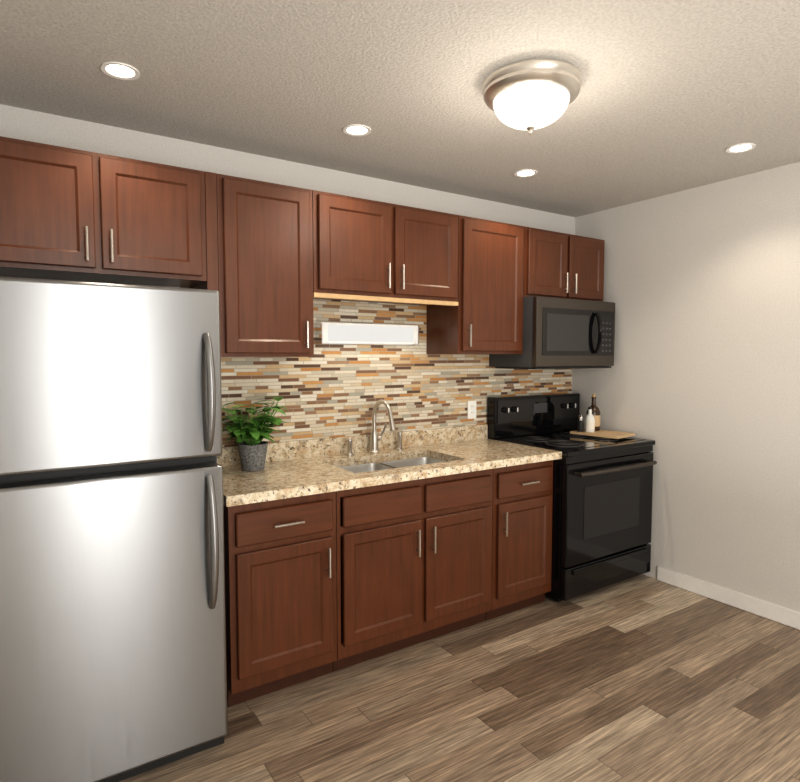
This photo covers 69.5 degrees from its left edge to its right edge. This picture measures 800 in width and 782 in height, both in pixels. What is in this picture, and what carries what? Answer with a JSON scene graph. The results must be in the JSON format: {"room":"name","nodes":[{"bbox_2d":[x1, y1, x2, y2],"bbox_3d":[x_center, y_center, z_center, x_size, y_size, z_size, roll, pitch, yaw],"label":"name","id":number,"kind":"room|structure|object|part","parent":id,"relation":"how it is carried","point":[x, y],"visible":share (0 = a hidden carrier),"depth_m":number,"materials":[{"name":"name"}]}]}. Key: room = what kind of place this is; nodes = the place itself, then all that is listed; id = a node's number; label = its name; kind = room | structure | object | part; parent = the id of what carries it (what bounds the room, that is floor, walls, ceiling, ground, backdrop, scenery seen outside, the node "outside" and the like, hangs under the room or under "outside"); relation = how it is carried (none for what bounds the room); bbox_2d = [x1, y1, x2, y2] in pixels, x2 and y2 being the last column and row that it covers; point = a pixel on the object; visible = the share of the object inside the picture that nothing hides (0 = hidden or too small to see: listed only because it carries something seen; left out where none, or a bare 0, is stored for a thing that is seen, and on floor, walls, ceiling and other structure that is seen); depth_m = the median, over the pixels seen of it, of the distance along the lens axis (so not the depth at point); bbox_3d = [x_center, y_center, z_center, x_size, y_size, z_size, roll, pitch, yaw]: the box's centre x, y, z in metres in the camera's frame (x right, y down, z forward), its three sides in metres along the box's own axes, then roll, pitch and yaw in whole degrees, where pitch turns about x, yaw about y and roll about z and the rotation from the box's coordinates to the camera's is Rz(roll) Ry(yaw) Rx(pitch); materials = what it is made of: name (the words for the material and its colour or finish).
{"room":"kitchen","nodes":[
{"label":"kitchen","id":0,"kind":"room"},
{"bbox_2d":[0,104,574,287],"bbox_3d":[-0.294,0.021,3.268,3.860,2.430,0.100,-2,4,-33],"label":"wall","id":1,"kind":"structure","parent":0,"point":[37,126],"depth_m":2.83,"materials":[{"name":"paint"}]},
{"bbox_2d":[0,136,206,287],"bbox_3d":[-1.232,-0.689,2.320,0.818,0.457,0.354,-2,4,-33],"label":"upper cabinet","id":2,"kind":"object","parent":1,"relation":"attached to","point":[71,214],"visible":1,"depth_m":2.22,"materials":[{"name":"brown wood"}]},
{"bbox_2d":[190,171,313,356],"bbox_3d":[-0.683,-0.550,2.691,0.492,0.780,0.354,-2,4,-33],"label":"upper cabinet","id":3,"kind":"object","parent":1,"relation":"attached to","point":[265,255],"depth_m":2.57,"materials":[{"name":"brown wood"}]},
{"bbox_3d":[-0.884,-0.544,2.591,0.047,0.780,0.302,-2,4,-33],"label":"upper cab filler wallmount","id":4,"kind":"part","parent":3,"relation":"part of","materials":[{"name":"brown wood"}]},
{"bbox_2d":[180,287,571,446],"bbox_3d":[0.115,-0.076,3.467,2.728,1.000,0.008,-2,4,-33],"label":"tile backsplash","id":5,"kind":"structure","parent":1,"relation":"attached to","point":[332,390],"depth_m":3.27,"materials":[{"name":"tile"}]},
{"bbox_2d":[315,322,418,344],"bbox_3d":[-0.169,-0.317,3.213,0.622,0.112,0.075,-2,4,-33],"label":"light","id":6,"kind":"object","parent":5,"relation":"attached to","point":[340,333],"visible":1,"depth_m":3.16,"materials":[{"name":"white plastic"}]},
{"bbox_2d":[468,400,475,418],"bbox_3d":[0.463,0.120,3.699,0.072,0.116,0.008,-2,4,-33],"label":"electrical outlet plate","id":7,"kind":"object","parent":5,"relation":"attached to","point":[471,409],"visible":1,"depth_m":3.70,"materials":[{"name":"white plastic"}]},
{"bbox_2d":[312,190,457,305],"bbox_3d":[-0.110,-0.714,3.060,0.875,0.497,0.354,-2,4,-33],"label":"upper cabinet","id":8,"kind":"object","parent":1,"relation":"attached to","point":[367,250],"visible":0.98,"depth_m":2.91,"materials":[{"name":"brown wood"}]},
{"bbox_2d":[426,215,523,353],"bbox_3d":[0.467,-0.604,3.449,0.503,0.765,0.354,-2,4,-33],"label":"upper cabinet","id":9,"kind":"object","parent":1,"relation":"attached to","point":[485,316],"visible":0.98,"depth_m":3.32,"materials":[{"name":"brown wood"}]},
{"bbox_2d":[523,226,604,300],"bbox_3d":[0.992,-0.797,3.784,0.749,0.420,0.354,-2,4,-33],"label":"upper cabinet","id":10,"kind":"object","parent":1,"relation":"attached to","point":[562,265],"visible":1,"depth_m":3.63,"materials":[{"name":"brown wood"}]},
{"bbox_2d":[489,296,614,368],"bbox_3d":[1.016,-0.366,3.760,0.737,0.434,0.464,-2,4,-33],"label":"microwave","id":11,"kind":"object","parent":10,"relation":"attached to","point":[561,333],"visible":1,"depth_m":3.56,"materials":[{"name":"metal"}]},
{"bbox_2d":[0,0,799,216],"bbox_3d":[1.165,-1.107,0.983,3.860,0.100,5.400,-2,4,-33],"label":"ceiling","id":12,"kind":"structure","parent":0,"point":[673,96],"depth_m":2.11,"materials":[{"name":"white paint"}]},
{"bbox_2d":[101,62,139,79],"bbox_3d":[-0.977,-1.117,2.016,0.124,0.004,0.124,-2,4,-33],"label":"recessed light","id":13,"kind":"object","parent":12,"relation":"in","point":[120,70],"visible":1,"depth_m":2.01,"materials":[{"name":"white glass"}]},
{"bbox_2d":[343,124,370,135],"bbox_3d":[-0.189,-1.149,2.546,0.124,0.004,0.124,-2,4,-33],"label":"recessed light","id":14,"kind":"object","parent":12,"relation":"in","point":[357,130],"visible":1,"depth_m":2.55,"materials":[{"name":"white glass"}]},
{"bbox_2d":[514,169,536,176],"bbox_3d":[0.685,-1.186,3.145,0.124,0.004,0.124,-2,4,-33],"label":"recessed light","id":15,"kind":"object","parent":12,"relation":"in","point":[525,173],"visible":1,"depth_m":3.14,"materials":[{"name":"white glass"}]},
{"bbox_2d":[482,58,581,134],"bbox_3d":[0.474,-1.027,2.092,0.352,0.194,0.352,-2,4,-33],"label":"dome light","id":16,"kind":"object","parent":12,"relation":"attached to","point":[530,95],"visible":1,"depth_m":1.99,"materials":[{"name":"white glass"}]},
{"bbox_2d":[726,143,755,152],"bbox_3d":[1.631,-1.163,2.764,0.124,0.004,0.124,-2,4,-33],"label":"recessed light","id":17,"kind":"object","parent":12,"relation":"in","point":[742,147],"visible":1,"depth_m":2.76,"materials":[{"name":"white glass"}]},
{"bbox_2d":[119,574,799,781],"bbox_3d":[1.165,1.418,1.137,3.860,0.100,5.400,-2,4,-33],"label":"floor","id":18,"kind":"structure","parent":0,"point":[642,678],"depth_m":2.36,"materials":[{"name":"brown wood"}]},
{"bbox_2d":[0,277,227,781],"bbox_3d":[-1.140,0.472,2.136,0.783,1.662,0.821,-2,4,-33],"label":"fridge","id":19,"kind":"object","parent":18,"relation":"on","point":[113,664],"visible":1,"depth_m":1.87,"materials":[{"name":"silver metal"}]},
{"bbox_2d":[224,491,336,706],"bbox_3d":[-0.624,0.847,2.648,0.474,0.856,0.634,-2,4,-33],"label":"base cabinet","id":20,"kind":"object","parent":18,"relation":"on","point":[281,592],"visible":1,"depth_m":2.40,"materials":[{"name":"brown wood"}]},
{"bbox_2d":[333,462,492,671],"bbox_3d":[-0.039,0.824,3.033,0.921,0.856,0.634,-2,4,-33],"label":"base cabinet","id":21,"kind":"object","parent":18,"relation":"on","point":[414,565],"visible":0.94,"depth_m":2.76,"materials":[{"name":"brown wood"}]},
{"bbox_2d":[217,424,561,506],"bbox_3d":[-0.053,0.331,2.990,1.886,0.132,0.640,-2,4,-33],"label":"countertop","id":22,"kind":"structure","parent":21,"relation":"on","point":[296,468],"depth_m":2.97,"materials":[{"name":"beige stone"}]},
{"bbox_2d":[222,396,288,470],"bbox_3d":[-0.658,0.202,2.713,0.356,0.340,0.363,-2,4,-33],"label":"potted plant","id":23,"kind":"object","parent":22,"relation":"on","point":[253,450],"visible":1,"depth_m":2.67,"materials":[{"name":"plant"}]},
{"bbox_2d":[346,399,402,455],"bbox_3d":[-0.088,0.196,3.135,0.367,0.301,0.236,-2,4,-33],"label":"gooseneck faucet","id":24,"kind":"object","parent":22,"relation":"on","point":[375,438],"visible":1,"depth_m":3.19,"materials":[{"name":"silver metal"}]},
{"bbox_2d":[338,457,459,507],"bbox_3d":[-0.025,0.482,2.988,0.702,0.170,0.392,-2,4,-33],"label":"sink basin","id":25,"kind":"object","parent":22,"relation":"in","point":[361,468],"visible":0.02,"depth_m":3.11,"materials":[{"name":"metal"}]},
{"bbox_2d":[486,460,552,620],"bbox_3d":[0.539,0.801,3.414,0.459,0.856,0.634,-2,4,-33],"label":"base cabinet","id":26,"kind":"object","parent":18,"relation":"on","point":[522,534],"visible":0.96,"depth_m":3.17,"materials":[{"name":"brown wood"}]},
{"bbox_2d":[487,393,656,601],"bbox_3d":[1.112,0.626,3.710,0.830,1.168,0.734,-2,4,-33],"label":"range","id":27,"kind":"object","parent":18,"relation":"on","point":[602,512],"visible":0.75,"depth_m":3.48,"materials":[{"name":"black metal"}]},
{"bbox_2d":[570,429,634,438],"bbox_3d":[1.339,0.281,3.823,0.230,0.016,0.340,-3,5,-41],"label":"cutting board","id":28,"kind":"object","parent":27,"relation":"on","point":[610,434],"visible":0.71,"depth_m":3.76,"materials":[{"name":"brown wood"}]},
{"bbox_2d":[577,415,583,431],"bbox_3d":[1.205,0.215,3.851,0.042,0.112,0.041,-2,4,-33],"label":"pepper shaker","id":29,"kind":"object","parent":28,"relation":"on","point":[580,425],"visible":1,"depth_m":3.84,"materials":[{"name":"black plastic"}]},
{"bbox_2d":[585,407,594,431],"bbox_3d":[1.266,0.188,3.847,0.065,0.165,0.064,-2,4,-33],"label":"bottle","id":30,"kind":"object","parent":28,"relation":"on","point":[589,422],"visible":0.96,"depth_m":3.83,"materials":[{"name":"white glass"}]},
{"bbox_2d":[586,394,600,430],"bbox_3d":[1.314,0.144,3.918,0.091,0.245,0.091,-2,4,-33],"label":"bottle","id":31,"kind":"object","parent":28,"relation":"on","point":[596,412],"visible":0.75,"depth_m":3.88,"materials":[{"name":"brown glass"}]},
{"bbox_2d":[572,162,799,611],"bbox_3d":[2.735,0.093,2.093,0.100,2.430,5.200,-2,4,-33],"label":"wall","id":32,"kind":"structure","parent":0,"point":[698,382],"depth_m":3.36,"materials":[{"name":"paint"}]},
{"bbox_2d":[657,566,799,629],"bbox_3d":[2.885,1.279,1.833,0.014,0.092,4.479,-2,4,-33],"label":"baseboard","id":33,"kind":"structure","parent":32,"relation":"attached to","point":[765,609],"depth_m":3.31,"materials":[{"name":"paint"}]}
]}

